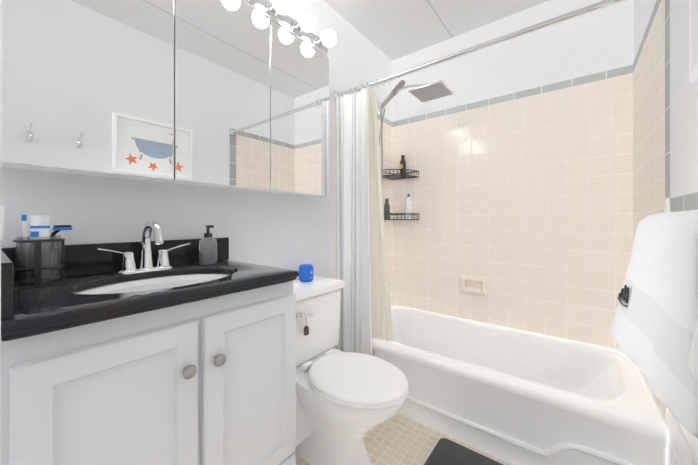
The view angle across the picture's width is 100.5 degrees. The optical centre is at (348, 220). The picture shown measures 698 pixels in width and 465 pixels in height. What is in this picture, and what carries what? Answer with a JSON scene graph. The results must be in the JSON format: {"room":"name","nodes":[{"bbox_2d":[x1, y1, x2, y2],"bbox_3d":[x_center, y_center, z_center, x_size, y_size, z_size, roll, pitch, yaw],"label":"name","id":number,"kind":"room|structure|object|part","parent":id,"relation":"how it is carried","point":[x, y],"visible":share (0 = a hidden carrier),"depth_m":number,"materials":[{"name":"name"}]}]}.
{"room":"bathroom","nodes":[
{"label":"bathroom","id":0,"kind":"room"},
{"bbox_2d":[0,0,0,464],"bbox_3d":[-0.719,-0.151,0.506,0.700,2.430,0.120,0,0,38],"label":"wall","id":1,"kind":"structure","parent":0,"point":[0,232],"depth_m":0.34,"materials":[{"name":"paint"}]},
{"bbox_2d":[1,206,3,240],"bbox_3d":[-0.586,0.005,0.486,0.075,0.118,0.010,0,0,38],"label":"switch plate","id":2,"kind":"object","parent":1,"relation":"attached to","point":[2,223],"visible":0.72,"depth_m":0.48,"materials":[{"name":"white plastic"}]},
{"bbox_2d":[1,237,228,282],"bbox_3d":[-0.735,0.122,1.033,0.021,0.098,0.644,0,0,38],"label":"backsplash","id":3,"kind":"structure","parent":1,"relation":"attached to","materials":[{"name":"black stone"}]},
{"bbox_2d":[1,0,391,347],"bbox_3d":[-0.338,-0.149,1.566,0.001,2.430,2.300,0,0,38],"label":"wall","id":4,"kind":"structure","parent":0,"point":[285,231],"depth_m":1.29,"materials":[{"name":"white paint"}]},
{"bbox_2d":[1,0,328,196],"bbox_3d":[-0.533,-0.535,1.215,0.120,0.789,1.219,0,0,38],"label":"upper cabinet","id":5,"kind":"object","parent":4,"relation":"attached to","point":[232,94],"visible":1,"depth_m":0.99,"materials":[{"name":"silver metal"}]},
{"bbox_3d":[-0.739,-0.536,0.860,0.009,0.789,0.404,0,0,38],"label":"door","id":6,"kind":"part","parent":5,"relation":"part of","materials":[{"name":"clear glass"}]},
{"bbox_3d":[-0.490,-0.535,1.181,0.009,0.789,0.404,0,0,38],"label":"door","id":7,"kind":"part","parent":5,"relation":"part of","materials":[{"name":"clear glass"}]},
{"bbox_3d":[-0.240,-0.535,1.502,0.009,0.789,0.404,0,0,38],"label":"door","id":8,"kind":"part","parent":5,"relation":"part of","materials":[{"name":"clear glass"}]},
{"bbox_2d":[242,0,335,55],"bbox_3d":[-0.493,-0.967,1.171,0.239,0.082,1.200,0,0,38],"label":"sconce","id":9,"kind":"object","parent":4,"relation":"attached to","point":[277,11],"visible":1,"depth_m":1.40,"materials":[{"name":"silver metal"}]},
{"bbox_2d":[267,0,277,20],"bbox_3d":[-0.340,-0.967,1.325,0.038,0.062,0.064,0,0,38],"label":"socket","id":10,"kind":"object","parent":9,"relation":"attached to","point":[272,13],"depth_m":1.32,"materials":[{"name":"silver metal"}]},
{"bbox_3d":[-0.298,-0.967,1.293,0.082,0.082,0.082,0,0,38],"label":"light bar bulb","id":11,"kind":"part","parent":9,"relation":"part of","materials":[{"name":"white glass"}]},
{"bbox_2d":[293,19,302,36],"bbox_3d":[-0.244,-0.967,1.447,0.038,0.062,0.064,0,0,38],"label":"socket","id":12,"kind":"object","parent":9,"relation":"attached to","point":[297,29],"depth_m":1.44,"materials":[{"name":"silver metal"}]},
{"bbox_3d":[-0.203,-0.967,1.415,0.082,0.082,0.082,0,0,38],"label":"light bar bulb","id":13,"kind":"part","parent":9,"relation":"part of","materials":[{"name":"white glass"}]},
{"bbox_2d":[315,35,323,50],"bbox_3d":[-0.149,-0.966,1.570,0.038,0.062,0.064,0,0,38],"label":"socket","id":14,"kind":"object","parent":9,"relation":"attached to","point":[319,45],"depth_m":1.56,"materials":[{"name":"silver metal"}]},
{"bbox_3d":[-0.108,-0.966,1.537,0.082,0.082,0.082,0,0,38],"label":"light bar bulb","id":15,"kind":"part","parent":9,"relation":"part of","materials":[{"name":"white glass"}]},
{"bbox_2d":[334,100,391,348],"bbox_3d":[0.138,0.125,2.170,0.001,1.836,0.760,0,0,38],"label":"wall tile","id":16,"kind":"structure","parent":4,"relation":"attached to","point":[387,163],"depth_m":2.38,"materials":[{"name":"beige tile"}]},
{"bbox_2d":[383,155,418,219],"bbox_3d":[0.391,-0.268,2.295,0.240,0.526,0.240,0,0,38],"label":"caddy shelf","id":17,"kind":"object","parent":16,"relation":"attached to","point":[402,175],"visible":0.96,"depth_m":2.30,"materials":[{"name":"black metal"}]},
{"bbox_2d":[384,199,389,218],"bbox_3d":[0.303,-0.093,2.315,0.042,0.165,0.060,0,0,38],"label":"bottle","id":18,"kind":"object","parent":17,"relation":"on","point":[386,206],"depth_m":2.30,"materials":[{"name":"grey plastic"}]},
{"bbox_2d":[399,155,405,177],"bbox_3d":[0.439,-0.441,2.361,0.041,0.180,0.070,0,0,38],"label":"bottle","id":19,"kind":"object","parent":17,"relation":"on","point":[402,165],"depth_m":2.34,"materials":[{"name":"black plastic"}]},
{"bbox_2d":[406,194,411,218],"bbox_3d":[0.479,-0.113,2.330,0.042,0.205,0.064,0,0,38],"label":"bottle","id":20,"kind":"object","parent":17,"relation":"on","point":[408,201],"depth_m":2.31,"materials":[{"name":"white plastic"}]},
{"bbox_2d":[376,80,453,181],"bbox_3d":[0.377,-0.489,1.984,0.606,0.939,0.220,0,0,38],"label":"shower head","id":21,"kind":"object","parent":16,"relation":"attached to","point":[422,93],"visible":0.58,"depth_m":1.93},
{"bbox_3d":[0.335,-0.868,2.008,0.511,0.144,0.072,0,0,38],"label":"arm","id":22,"kind":"part","parent":21,"relation":"part of"},
{"bbox_2d":[334,90,391,126],"bbox_3d":[0.138,-0.818,2.172,0.001,0.050,0.760,0,0,38],"label":"tile band","id":23,"kind":"object","parent":4,"relation":"attached to","point":[387,121],"visible":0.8,"depth_m":2.38,"materials":[{"name":"grey tile"}]},
{"bbox_2d":[333,0,625,100],"bbox_3d":[0.495,-0.805,1.432,1.470,0.059,0.060,0,0,38],"label":"curtain rod","id":24,"kind":"object","parent":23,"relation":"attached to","point":[559,19],"visible":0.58,"depth_m":1.29,"materials":[{"name":"silver metal"}]},
{"bbox_2d":[339,74,391,94],"bbox_3d":[0.092,-0.798,1.745,0.354,0.052,0.046,0,0,38],"label":"hooks","id":25,"kind":"object","parent":24,"relation":"hanging from","point":[371,86],"visible":0.67,"depth_m":1.70,"materials":[{"name":"silver metal"}]},
{"bbox_2d":[336,86,371,354],"bbox_3d":[0.021,0.113,1.743,0.283,1.765,0.071,0,0,41],"label":"shower curtain","id":26,"kind":"object","parent":25,"relation":"hanging from","point":[353,219],"visible":0.94,"depth_m":1.74,"materials":[{"name":"white fabric"}]},
{"bbox_2d":[369,90,392,340],"bbox_3d":[0.159,-0.039,1.710,0.204,1.460,0.049,0,0,38],"label":"curtain liner","id":27,"kind":"object","parent":25,"relation":"hanging from","point":[381,318],"visible":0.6,"depth_m":1.71,"materials":[{"name":"beige fabric"}]},
{"bbox_2d":[294,413,511,464],"bbox_3d":[0.246,1.065,1.109,1.480,0.001,2.300,0,0,38],"label":"floor","id":28,"kind":"structure","parent":0,"point":[398,439],"depth_m":1.39,"materials":[{"name":"beige tile"}]},
{"bbox_2d":[1,220,298,464],"bbox_3d":[-0.556,0.531,0.886,0.483,1.068,0.678,0,0,38],"label":"bathroom vanity","id":29,"kind":"object","parent":28,"relation":"on","point":[146,350],"visible":1,"depth_m":0.71,"materials":[{"name":"paint"}]},
{"bbox_3d":[-0.497,0.534,0.636,0.020,0.551,0.321,0,0,38],"label":"door","id":30,"kind":"part","parent":29,"relation":"part of","materials":[{"name":"paint"}]},
{"bbox_2d":[1,260,298,341],"bbox_3d":[-0.564,0.190,0.886,0.472,0.037,0.666,0,0,38],"label":"countertop","id":31,"kind":"structure","parent":29,"relation":"on","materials":[{"name":"black stone"}]},
{"bbox_2d":[12,215,71,289],"bbox_3d":[-0.829,0.077,0.785,0.108,0.186,0.110,0,0,38],"label":"brush holder","id":32,"kind":"object","parent":31,"relation":"on","point":[40,256],"visible":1,"depth_m":0.76,"materials":[{"name":"black metal"}]},
{"bbox_2d":[16,236,61,284],"bbox_3d":[-0.835,0.103,0.784,0.084,0.122,0.084,0,0,38],"label":"cup","id":33,"kind":"object","parent":32,"relation":"on","point":[38,258],"depth_m":0.75,"materials":[{"name":"black glass"}]},
{"bbox_2d":[95,220,189,274],"bbox_3d":[-0.650,0.084,0.955,0.156,0.174,0.270,0,0,38],"label":"faucet","id":34,"kind":"object","parent":31,"relation":"on","point":[127,266],"depth_m":0.97,"materials":[{"name":"silver metal"}]},
{"bbox_2d":[74,273,228,293],"bbox_3d":[-0.552,0.266,0.864,0.321,0.148,0.430,0,0,38],"label":"sink","id":35,"kind":"object","parent":31,"relation":"in","point":[154,281],"depth_m":0.94,"materials":[{"name":"white ceramic"}]},
{"bbox_2d":[199,225,216,264],"bbox_3d":[-0.556,0.095,1.146,0.067,0.153,0.066,0,0,38],"label":"soap dispenser","id":36,"kind":"object","parent":31,"relation":"on","point":[208,249],"visible":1,"depth_m":1.12,"materials":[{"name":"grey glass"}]},
{"bbox_3d":[-0.398,0.374,0.721,0.031,0.032,0.033,0,0,38],"label":"knob","id":37,"kind":"part","parent":29,"relation":"part of","materials":[{"name":"silver metal"}]},
{"bbox_3d":[-0.350,0.374,0.783,0.031,0.032,0.033,0,0,38],"label":"knob","id":38,"kind":"part","parent":29,"relation":"part of","materials":[{"name":"silver metal"}]},
{"bbox_3d":[-0.291,0.534,0.900,0.020,0.551,0.322,0,0,38],"label":"door","id":39,"kind":"part","parent":29,"relation":"part of","materials":[{"name":"paint"}]},
{"bbox_3d":[-0.291,0.890,0.900,0.020,0.138,0.322,0,0,38],"label":"drawer","id":40,"kind":"part","parent":29,"relation":"part of","materials":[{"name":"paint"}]},
{"bbox_2d":[293,276,408,464],"bbox_3d":[-0.074,0.694,1.314,0.720,0.742,0.474,0,0,38],"label":"toilet","id":41,"kind":"object","parent":28,"relation":"on","point":[346,402],"visible":0.69,"depth_m":1.22,"materials":[{"name":"white ceramic"}]},
{"bbox_3d":[-0.201,0.434,1.329,0.026,0.039,0.093,0,0,38],"label":"flush handle","id":42,"kind":"part","parent":41,"relation":"part of","materials":[{"name":"silver metal"}]},
{"bbox_2d":[299,264,313,281],"bbox_3d":[-0.229,0.280,1.557,0.082,0.086,0.080,0,0,38],"label":"speaker","id":43,"kind":"object","parent":41,"relation":"on","point":[306,272],"visible":1,"depth_m":1.52},
{"bbox_3d":[-0.255,0.519,1.456,0.208,0.308,0.448,0,0,38],"label":"tank","id":44,"kind":"part","parent":41,"relation":"part of","materials":[{"name":"white ceramic"}]},
{"bbox_3d":[-0.252,0.343,1.454,0.232,0.040,0.474,0,0,38],"label":"tank lid","id":45,"kind":"part","parent":41,"relation":"part of","materials":[{"name":"white ceramic"}]},
{"bbox_3d":[-0.033,0.872,1.282,0.603,0.386,0.354,0,0,38],"label":"bowl","id":46,"kind":"part","parent":41,"relation":"part of","materials":[{"name":"white ceramic"}]},
{"bbox_3d":[0.035,0.650,1.230,0.442,0.023,0.360,0,0,38],"label":"seat lid","id":47,"kind":"part","parent":41,"relation":"part of","materials":[{"name":"white plastic"}]},
{"bbox_3d":[0.037,0.670,1.228,0.440,0.014,0.362,0,0,38],"label":"seat","id":48,"kind":"part","parent":41,"relation":"part of","materials":[{"name":"white plastic"}]},
{"bbox_2d":[424,438,502,464],"bbox_3d":[0.573,1.056,1.014,0.688,0.015,0.492,0,0,38],"label":"rug","id":49,"kind":"object","parent":28,"relation":"on","point":[445,451],"visible":1,"depth_m":1.29,"materials":[{"name":"black fabric"}]},
{"bbox_2d":[372,304,666,464],"bbox_3d":[0.717,0.886,1.714,1.466,0.360,0.753,0,0,38],"label":"bathtub","id":50,"kind":"object","parent":28,"relation":"on","point":[513,396],"visible":0.77,"depth_m":1.38,"materials":[{"name":"white ceramic"}]},
{"bbox_2d":[323,0,548,60],"bbox_3d":[0.246,-1.365,1.113,1.480,0.001,2.300,0,0,38],"label":"ceiling","id":51,"kind":"structure","parent":0,"point":[392,30],"depth_m":1.95,"materials":[{"name":"white paint"}]},
{"bbox_2d":[392,0,633,121],"bbox_3d":[0.953,-0.149,2.019,1.480,2.430,0.001,0,0,38],"label":"wall","id":52,"kind":"structure","parent":0,"point":[599,40],"depth_m":1.88,"materials":[{"name":"white paint"}]},
{"bbox_2d":[392,64,632,126],"bbox_3d":[0.950,-0.819,2.017,1.480,0.050,0.001,0,0,38],"label":"tile band","id":53,"kind":"object","parent":52,"relation":"attached to","point":[600,76],"visible":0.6,"depth_m":1.87,"materials":[{"name":"grey tile"}]},
{"bbox_2d":[392,73,632,348],"bbox_3d":[0.950,0.124,2.015,1.480,1.836,0.001,0,0,38],"label":"wall tile","id":54,"kind":"structure","parent":52,"relation":"attached to","point":[523,207],"depth_m":1.87,"materials":[{"name":"beige tile"}]},
{"bbox_2d":[462,276,485,294],"bbox_3d":[0.869,0.456,2.038,0.160,0.112,0.062,0,0,38],"label":"soap dish","id":55,"kind":"object","parent":54,"relation":"attached to","point":[476,285],"visible":1,"depth_m":2.04,"materials":[{"name":"beige ceramic"}]},
{"bbox_2d":[634,0,697,197],"bbox_3d":[0.830,-0.151,0.657,0.001,2.430,2.300,0,0,38],"label":"wall","id":56,"kind":"structure","parent":0,"point":[683,134],"depth_m":0.88,"materials":[{"name":"white paint"}]},
{"bbox_2d":[633,0,661,71],"bbox_3d":[1.296,-0.820,1.263,0.001,0.050,0.772,0,0,38],"label":"tile band","id":57,"kind":"object","parent":56,"relation":"attached to","point":[652,17],"depth_m":1.25,"materials":[{"name":"tile"}]},
{"bbox_2d":[633,0,664,424],"bbox_3d":[1.317,0.123,1.288,0.001,1.836,0.705,0,0,38],"label":"wall tile","id":58,"kind":"structure","parent":56,"relation":"attached to","point":[649,135],"depth_m":1.20,"materials":[{"name":"beige tile"}]},
{"bbox_2d":[665,0,669,198],"bbox_3d":[1.080,-0.435,0.984,0.001,0.720,0.067,0,0,38],"label":"trim band","id":59,"kind":"object","parent":56,"relation":"attached to","point":[667,98],"visible":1,"depth_m":0.98,"materials":[{"name":"tile"}]},
{"bbox_2d":[665,198,670,464],"bbox_3d":[1.080,0.544,0.983,0.001,1.238,0.067,0,0,38],"label":"wall tile","id":60,"kind":"structure","parent":56,"relation":"attached to","point":[667,410],"depth_m":0.98,"materials":[{"name":"beige tile"}]},
{"bbox_2d":[670,411,697,464],"bbox_3d":[0.633,0.568,0.408,0.001,1.188,1.388,0,0,38],"label":"wall tile","id":61,"kind":"structure","parent":56,"relation":"attached to","point":[684,446],"depth_m":0.86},
{"bbox_3d":[0.496,0.016,0.321,0.106,0.047,0.988,0,0,38],"label":"towel rail","id":62,"kind":"object","parent":61,"relation":"attached to","visible":0},
{"bbox_2d":[610,209,697,437],"bbox_3d":[0.575,0.136,0.519,0.130,0.306,0.473,0,0,38],"label":"hanging towel","id":63,"kind":"object","parent":62,"relation":"hanging from","point":[652,327],"visible":0.98,"depth_m":0.45,"materials":[{"name":"white fabric"}]},
{"bbox_2d":[617,285,628,306],"bbox_3d":[0.636,0.172,0.671,0.012,0.046,0.077,0,0,33],"label":"monogram","id":64,"kind":"object","parent":63,"relation":"attached to","point":[623,294],"visible":0.98,"depth_m":0.67,"materials":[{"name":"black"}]},
{"bbox_2d":[687,317,697,382],"bbox_3d":[0.310,0.086,0.151,0.096,0.207,0.428,0,0,38],"label":"hanging towel","id":65,"kind":"object","parent":62,"relation":"hanging from","point":[692,362],"visible":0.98,"depth_m":0.33,"materials":[{"name":"white fabric"}]},
{"bbox_2d":[670,191,697,211],"bbox_3d":[0.633,-0.051,0.410,0.001,0.050,1.388,0,0,38],"label":"band","id":66,"kind":"object","parent":56,"relation":"attached to","point":[686,202],"depth_m":0.83,"materials":[{"name":"tile"}]},
{"bbox_2d":[689,0,697,82],"bbox_3d":[0.688,-0.534,0.500,0.031,0.395,0.507,0,0,38],"label":"picture frame","id":67,"kind":"object","parent":56,"relation":"attached to","point":[693,40],"visible":1,"depth_m":0.69,"materials":[{"name":"white plastic"}]}
]}

